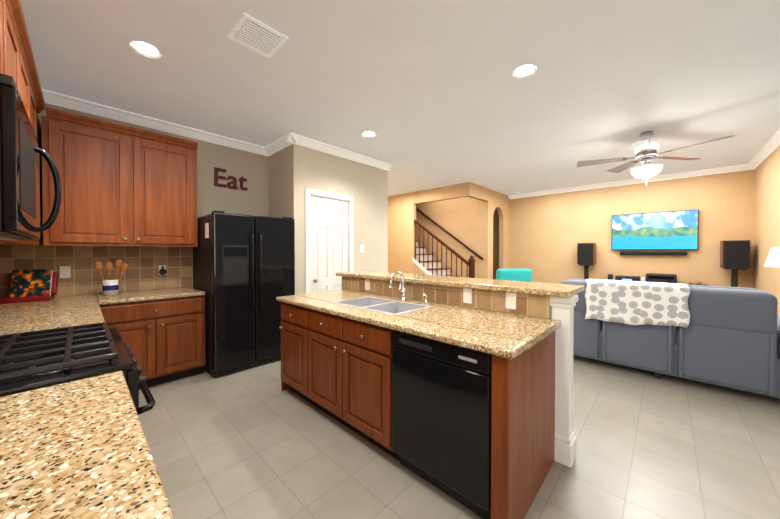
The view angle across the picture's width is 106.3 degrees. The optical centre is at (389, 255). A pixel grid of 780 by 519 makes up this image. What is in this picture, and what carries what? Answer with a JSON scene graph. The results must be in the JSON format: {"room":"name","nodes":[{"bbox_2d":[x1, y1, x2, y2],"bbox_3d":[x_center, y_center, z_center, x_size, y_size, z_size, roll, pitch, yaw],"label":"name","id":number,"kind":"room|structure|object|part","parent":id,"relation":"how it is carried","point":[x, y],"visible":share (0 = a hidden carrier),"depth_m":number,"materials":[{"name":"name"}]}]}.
{"room":"kitchen and living room","nodes":[
{"label":"kitchen and living room","id":0,"kind":"room"},
{"bbox_2d":[0,371,173,518],"bbox_3d":[-0.796,0.447,0.444,1.147,0.040,0.664,1,1,43],"label":"countertop","id":1,"kind":"structure","parent":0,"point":[78,449],"depth_m":0.62,"materials":[{"name":"beige stone"}]},
{"bbox_2d":[37,103,267,296],"bbox_3d":[-2.653,-0.122,3.518,0.120,2.850,2.600,1,1,43],"label":"wall","id":2,"kind":"structure","parent":0,"point":[252,169],"depth_m":3.91,"materials":[{"name":"paint"}]},
{"bbox_2d":[0,245,192,297],"bbox_3d":[-2.973,0.140,3.088,0.010,0.503,1.510,1,1,43],"label":"backsplash","id":3,"kind":"structure","parent":2,"relation":"attached to","point":[142,271],"depth_m":3.04,"materials":[{"name":"beige tile"}]},
{"bbox_2d":[60,266,70,277],"bbox_3d":[-3.176,0.162,2.860,0.008,0.116,0.072,1,1,43],"label":"electrical outlet","id":4,"kind":"object","parent":3,"relation":"attached to","point":[65,271],"visible":1,"depth_m":2.86,"materials":[{"name":"white plastic"}]},
{"bbox_2d":[159,265,166,274],"bbox_3d":[-2.644,0.170,3.403,0.036,0.110,0.070,1,1,43],"label":"outlet","id":5,"kind":"object","parent":3,"relation":"attached to","point":[162,270],"visible":0.96,"depth_m":3.40,"materials":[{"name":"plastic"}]},
{"bbox_2d":[41,107,197,246],"bbox_3d":[-2.731,-0.694,3.062,0.376,1.195,1.158,1,1,43],"label":"upper cabinet","id":6,"kind":"object","parent":2,"relation":"attached to","point":[124,186],"visible":0.98,"depth_m":2.88,"materials":[{"name":"brown wood"}]},
{"bbox_2d":[42,89,266,155],"bbox_3d":[-2.616,-1.497,3.383,0.095,0.095,2.480,1,1,43],"label":"crown molding","id":7,"kind":"structure","parent":2,"relation":"attached to","point":[73,103],"depth_m":3.24,"materials":[{"name":"white wood"}]},
{"bbox_2d":[214,167,247,190],"bbox_3d":[-2.140,-1.027,3.947,0.016,0.243,0.411,1,1,43],"label":"eat sign","id":8,"kind":"object","parent":2,"relation":"attached to","point":[228,185],"visible":1,"depth_m":3.91,"materials":[{"name":"red"}]},
{"bbox_2d":[268,146,288,217],"bbox_3d":[-1.529,-0.130,4.162,0.630,2.850,0.120,1,1,43],"label":"wall","id":9,"kind":"structure","parent":0,"point":[278,184],"depth_m":4.09,"materials":[{"name":"paint"}]},
{"bbox_2d":[264,133,296,155],"bbox_3d":[-1.525,-1.505,3.992,0.845,0.095,0.095,1,1,43],"label":"crown molding","id":10,"kind":"structure","parent":9,"relation":"attached to","point":[279,144],"depth_m":3.96,"materials":[{"name":"white wood"}]},
{"bbox_2d":[309,148,348,199],"bbox_3d":[-0.903,-1.197,4.265,0.120,0.720,0.690,1,1,43],"label":"wall","id":11,"kind":"structure","parent":0,"point":[329,173],"depth_m":4.20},
{"bbox_2d":[289,144,387,294],"bbox_3d":[-0.690,-0.135,4.504,0.120,2.850,1.770,1,1,43],"label":"wall","id":12,"kind":"structure","parent":0,"point":[368,188],"depth_m":4.63,"materials":[{"name":"paint"}]},
{"bbox_2d":[310,196,347,292],"bbox_3d":[-0.850,0.233,4.234,0.118,2.106,0.658,1,1,43],"label":"pantry door","id":13,"kind":"structure","parent":12,"relation":"in","point":[328,239],"depth_m":4.22,"materials":[{"name":"white wood"}]},
{"bbox_2d":[305,188,353,292],"bbox_3d":[-0.896,0.193,4.277,0.138,2.200,0.830,1,1,43],"label":"door frame","id":14,"kind":"structure","parent":12,"relation":"attached to","point":[329,195],"depth_m":4.06,"materials":[{"name":"white wood"}]},
{"bbox_2d":[287,132,392,170],"bbox_3d":[-0.637,-1.510,4.385,0.095,0.095,1.885,1,1,43],"label":"crown molding","id":15,"kind":"structure","parent":12,"relation":"attached to","point":[303,141],"depth_m":4.24,"materials":[{"name":"white wood"}]},
{"bbox_2d":[20,0,779,195],"bbox_3d":[0.837,-1.579,2.883,10.300,0.080,11.400,1,1,43],"label":"ceiling","id":16,"kind":"structure","parent":0,"point":[431,94],"depth_m":2.52,"materials":[{"name":"paint"}]},
{"bbox_2d":[129,41,161,58],"bbox_3d":[-1.802,-1.523,2.159,0.190,0.012,0.190,1,1,43],"label":"recessed light","id":17,"kind":"object","parent":16,"relation":"in","point":[145,49],"visible":0.96,"depth_m":2.17,"materials":[{"name":"white"}]},
{"bbox_2d":[227,13,288,57],"bbox_3d":[-0.921,-1.520,2.042,0.300,0.016,0.300,1,1,43],"label":"ceiling vent","id":18,"kind":"object","parent":16,"relation":"in","point":[250,32],"visible":1,"depth_m":2.02,"materials":[{"name":"white metal"}]},
{"bbox_2d":[361,132,375,137],"bbox_3d":[-0.269,-1.543,3.723,0.190,0.012,0.190,1,1,43],"label":"recessed light","id":19,"kind":"object","parent":16,"relation":"in","point":[368,134],"visible":0.96,"depth_m":3.73,"materials":[{"name":"white"}]},
{"bbox_2d":[512,64,536,77],"bbox_3d":[1.112,-1.526,2.418,0.190,0.012,0.190,1,1,43],"label":"recessed light","id":20,"kind":"object","parent":16,"relation":"in","point":[525,71],"visible":0.92,"depth_m":2.43,"materials":[{"name":"white"}]},
{"bbox_2d":[577,131,733,182],"bbox_3d":[3.203,-1.174,3.666,1.451,0.750,1.398,1,1,43],"label":"ceiling fan","id":21,"kind":"object","parent":16,"relation":"hanging from","point":[646,153],"visible":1,"depth_m":3.64,"materials":[{"name":"silver metal"}]},
{"bbox_2d":[388,182,471,274],"bbox_3d":[0.680,-0.172,7.344,2.970,2.850,0.100,1,1,43],"label":"wall","id":22,"kind":"structure","parent":0,"point":[401,227],"depth_m":7.50,"materials":[{"name":"beige paint"}]},
{"bbox_2d":[416,197,482,278],"bbox_3d":[1.254,-0.181,8.053,2.830,2.850,0.120,1,1,43],"label":"wall","id":23,"kind":"structure","parent":0,"point":[461,219],"depth_m":7.56,"materials":[{"name":"beige paint"}]},
{"bbox_2d":[416,208,483,259],"bbox_3d":[1.426,-0.690,7.740,2.230,1.580,0.088,1,1,43],"label":"handrail","id":24,"kind":"object","parent":23,"relation":"attached to","point":[451,235],"depth_m":7.56,"materials":[{"name":"brown wood"}]},
{"bbox_2d":[138,326,779,518],"bbox_3d":[0.837,1.341,2.921,10.300,0.060,11.400,1,1,43],"label":"floor","id":25,"kind":"structure","parent":0,"point":[254,442],"depth_m":1.93,"materials":[{"name":"tile"}]},
{"bbox_2d":[0,322,155,414],"bbox_3d":[-1.449,0.848,1.151,0.756,0.972,0.756,1,1,43],"label":"gas range","id":26,"kind":"object","parent":25,"relation":"on","point":[33,360],"visible":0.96,"depth_m":1.11,"materials":[{"name":"black metal"}]},
{"bbox_2d":[100,303,115,327],"bbox_3d":[-2.597,0.883,2.191,0.563,0.876,0.719,1,1,43],"label":"base cabinet","id":27,"kind":"object","parent":25,"relation":"on","point":[109,314],"depth_m":2.64,"materials":[{"name":"brown wood"}]},
{"bbox_2d":[112,295,205,388],"bbox_3d":[-2.510,0.871,3.074,0.709,0.876,0.861,1,1,43],"label":"base cabinet","id":28,"kind":"object","parent":25,"relation":"on","point":[166,337],"depth_m":2.95,"materials":[{"name":"brown wood"}]},
{"bbox_2d":[0,295,107,334],"bbox_3d":[-2.519,0.426,2.073,2.063,0.040,0.664,1,1,43],"label":"countertop","id":29,"kind":"structure","parent":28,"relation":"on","point":[62,311],"depth_m":2.02,"materials":[{"name":"beige stone"}]},
{"bbox_2d":[0,269,57,303],"bbox_3d":[-3.233,0.263,2.636,0.280,0.271,0.304,-1,1,-39],"label":"cookbook stand","id":30,"kind":"object","parent":29,"relation":"on","point":[30,285],"visible":0.98,"depth_m":2.62,"materials":[{"name":"red painted wood"}]},
{"bbox_2d":[96,287,205,302],"bbox_3d":[-2.521,0.413,3.101,0.646,0.040,0.828,1,1,43],"label":"countertop","id":31,"kind":"structure","parent":28,"relation":"on","point":[123,297],"depth_m":2.97,"materials":[{"name":"beige stone"}]},
{"bbox_2d":[95,259,127,295],"bbox_3d":[-2.800,0.214,2.945,0.119,0.361,0.244,1,1,43],"label":"utensil crock","id":32,"kind":"object","parent":31,"relation":"on","point":[110,287],"visible":1,"depth_m":2.91,"materials":[{"name":"white ceramic"}]},
{"bbox_2d":[193,210,294,376],"bbox_3d":[-1.798,0.399,3.650,0.872,1.765,0.934,1,1,43],"label":"refrigerator","id":33,"kind":"object","parent":25,"relation":"on","point":[243,272],"visible":0.92,"depth_m":3.29,"materials":[{"name":"black metal"}]},
{"bbox_2d":[276,275,579,518],"bbox_3d":[0.056,0.779,2.369,2.332,1.078,0.954,1,1,43],"label":"kitchen island","id":34,"kind":"object","parent":25,"relation":"on","point":[336,354],"depth_m":1.89,"materials":[{"name":"brown wood"}]},
{"bbox_2d":[333,297,430,314],"bbox_3d":[-0.082,0.497,2.403,0.724,0.198,0.424,1,1,43],"label":"sink basin","id":35,"kind":"object","parent":34,"relation":"in","point":[379,305],"depth_m":2.48,"materials":[{"name":"silver metal"}]},
{"bbox_2d":[389,271,428,304],"bbox_3d":[0.148,0.268,2.475,0.348,0.267,0.219,1,1,43],"label":"faucet","id":36,"kind":"object","parent":34,"relation":"on","point":[403,301],"depth_m":2.55,"materials":[{"name":"silver metal"}]},
{"bbox_2d":[392,330,490,518],"bbox_3d":[0.448,0.885,1.808,0.623,0.856,0.624,1,1,43],"label":"dishwasher","id":37,"kind":"object","parent":34,"relation":"in","point":[441,416],"visible":0.77,"depth_m":1.54,"materials":[{"name":"black metal"}]},
{"bbox_2d":[342,276,549,318],"bbox_3d":[0.240,0.322,2.640,2.180,0.151,0.010,1,1,43],"label":"backsplash","id":38,"kind":"structure","parent":34,"relation":"on","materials":[{"name":"brown tile"}]},
{"bbox_2d":[336,271,583,294],"bbox_3d":[0.381,0.223,2.740,2.365,0.040,0.450,1,1,43],"label":"island countertop","id":39,"kind":"structure","parent":34,"relation":"on","point":[561,289],"depth_m":2.34,"materials":[{"name":"beige stone"}]},
{"bbox_3d":[1.125,0.790,1.911,0.148,1.068,0.148,1,1,43],"label":"island post","id":40,"kind":"part","parent":34,"relation":"part of","materials":[{"name":"white wood"}]},
{"bbox_2d":[412,220,475,277],"bbox_3d":[1.092,0.172,7.500,2.724,2.159,0.910,1,1,43],"label":"staircase","id":41,"kind":"structure","parent":25,"relation":"on","point":[425,263],"depth_m":7.14,"materials":[{"name":"white"}]},
{"bbox_2d":[496,269,531,281],"bbox_3d":[2.545,0.767,6.317,0.840,1.000,0.760,0,1,-2],"label":"accent chair","id":42,"kind":"object","parent":25,"relation":"on","point":[516,274],"visible":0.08,"depth_m":5.94,"materials":[{"name":"teal fabric"}]},
{"bbox_2d":[577,243,595,278],"bbox_3d":[4.304,0.495,6.418,0.320,1.540,0.420,1,1,43],"label":"speaker","id":43,"kind":"object","parent":25,"relation":"on","point":[586,255],"visible":0.67,"depth_m":6.33},
{"bbox_2d":[560,278,779,397],"bbox_3d":[3.133,0.795,3.345,1.955,1.020,1.020,1,1,43],"label":"sofa","id":44,"kind":"object","parent":25,"relation":"on","point":[725,336],"visible":0.94,"depth_m":2.90,"materials":[{"name":"fabric"}]},
{"bbox_2d":[585,279,689,327],"bbox_3d":[2.742,0.521,3.288,0.870,0.470,0.405,1,1,43],"label":"throw blanket","id":45,"kind":"object","parent":44,"relation":"on","point":[633,304],"depth_m":3.13,"materials":[{"name":"fabric"}]},
{"bbox_2d":[720,240,749,286],"bbox_3d":[5.844,0.514,4.962,0.320,1.540,0.420,1,1,43],"label":"speaker","id":46,"kind":"object","parent":25,"relation":"on","point":[734,256],"visible":0.73,"depth_m":4.89},
{"bbox_2d":[764,247,779,266],"bbox_3d":[4.456,0.606,3.276,0.340,1.400,0.340,1,1,43],"label":"floor lamp","id":47,"kind":"object","parent":25,"relation":"on","point":[773,259],"visible":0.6,"depth_m":3.29,"materials":[{"name":"white fabric"}]},
{"bbox_3d":[5.120,0.900,5.679,1.470,0.750,0.460,1,1,43],"label":"media console","id":48,"kind":"object","parent":25,"relation":"on","visible":0},
{"bbox_2d":[608,274,612,279],"bbox_3d":[4.596,0.454,6.100,0.080,0.128,0.100,1,1,43],"label":"speaker","id":49,"kind":"object","parent":48,"relation":"on","point":[610,276],"visible":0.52,"depth_m":6.06,"materials":[{"name":"black"}]},
{"bbox_2d":[646,273,676,282],"bbox_3d":[5.195,0.441,5.606,0.430,0.170,0.375,1,1,43],"label":"receiver","id":50,"kind":"object","parent":48,"relation":"on","point":[662,278],"visible":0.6,"depth_m":5.49,"materials":[{"name":"black"}]},
{"bbox_2d":[689,281,701,284],"bbox_3d":[5.489,0.498,5.256,0.160,0.060,0.160,1,1,43],"label":"bowl","id":51,"kind":"object","parent":48,"relation":"on","point":[695,283],"visible":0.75,"depth_m":5.22,"materials":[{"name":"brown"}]},
{"bbox_2d":[469,183,508,278],"bbox_3d":[2.443,-0.169,7.163,0.120,2.850,2.060,1,1,43],"label":"wall","id":52,"kind":"structure","parent":0,"point":[498,202],"depth_m":7.10,"materials":[{"name":"beige paint"}]},
{"bbox_2d":[493,169,754,287],"bbox_3d":[3.722,-0.173,7.454,7.240,2.850,0.120,1,1,43],"label":"wall","id":53,"kind":"structure","parent":0,"point":[548,233],"depth_m":6.18,"materials":[{"name":"beige paint"}]},
{"bbox_2d":[508,164,752,198],"bbox_3d":[4.677,-1.536,6.386,4.170,0.095,0.095,1,1,43],"label":"crown molding","id":54,"kind":"structure","parent":53,"relation":"attached to","point":[727,169],"depth_m":5.96,"materials":[{"name":"white wood"}]},
{"bbox_2d":[620,252,686,254],"bbox_3d":[5.248,-0.045,5.867,1.000,0.065,0.088,1,1,43],"label":"soundbar","id":55,"kind":"object","parent":53,"relation":"attached to","point":[653,253],"visible":1,"depth_m":5.82,"materials":[{"name":"black plastic"}]},
{"bbox_2d":[612,209,698,249],"bbox_3d":[5.253,-0.487,5.867,1.284,0.744,0.074,1,1,43],"label":"wall-mounted tv","id":56,"kind":"object","parent":53,"relation":"attached to","point":[672,230],"visible":0.98,"depth_m":5.79,"materials":[{"name":"black"}]},
{"bbox_2d":[753,146,779,317],"bbox_3d":[5.468,-0.130,4.119,0.120,2.850,2.330,1,1,43],"label":"wall","id":57,"kind":"structure","parent":0,"point":[767,211],"depth_m":4.35,"materials":[{"name":"beige paint"}]},
{"bbox_2d":[747,129,779,169],"bbox_3d":[5.390,-1.508,4.175,0.095,0.095,2.330,1,1,43],"label":"crown molding","id":58,"kind":"structure","parent":57,"relation":"attached to","point":[769,148],"depth_m":4.20,"materials":[{"name":"white wood"}]},
{"bbox_3d":[-1.680,-0.086,0.727,5.370,2.850,0.120,1,1,43],"label":"wall","id":59,"kind":"structure","parent":0,"visible":0},
{"bbox_2d":[0,0,11,75],"bbox_3d":[-1.553,-0.896,0.916,0.766,0.735,0.336,1,1,43],"label":"upper cabinet","id":60,"kind":"object","parent":59,"relation":"attached to","point":[5,40],"depth_m":1.32,"materials":[{"name":"brown wood"}]},
{"bbox_2d":[0,73,61,239],"bbox_3d":[-1.494,-0.294,0.987,0.756,0.461,0.504,1,1,43],"label":"microwave","id":61,"kind":"object","parent":60,"relation":"attached to","point":[20,151],"visible":1,"depth_m":0.91,"materials":[{"name":"black metal"}]},
{"bbox_2d":[0,0,27,243],"bbox_3d":[-2.036,-0.672,1.375,0.562,1.195,0.336,1,1,43],"label":"upper cabinet","id":62,"kind":"object","parent":59,"relation":"attached to","point":[17,63],"depth_m":1.59,"materials":[{"name":"brown wood"}]},
{"bbox_2d":[0,68,39,245],"bbox_3d":[-2.674,-0.680,1.979,0.535,1.195,0.336,1,1,43],"label":"upper cabinet","id":63,"kind":"object","parent":59,"relation":"attached to","point":[33,69],"depth_m":2.37,"materials":[{"name":"brown wood"}]},
{"bbox_2d":[24,36,35,243],"bbox_3d":[-2.360,-0.676,1.681,0.610,1.195,0.336,1,1,43],"label":"upper cabinet","id":64,"kind":"object","parent":59,"relation":"attached to","point":[29,76],"depth_m":1.98,"materials":[{"name":"brown wood"}]},
{"bbox_2d":[40,100,43,245],"bbox_3d":[-3.101,-0.685,2.382,0.771,1.195,0.336,1,1,43],"label":"upper cabinet","id":65,"kind":"object","parent":59,"relation":"attached to","point":[41,101],"depth_m":2.68,"materials":[{"name":"brown wood"}]}
]}

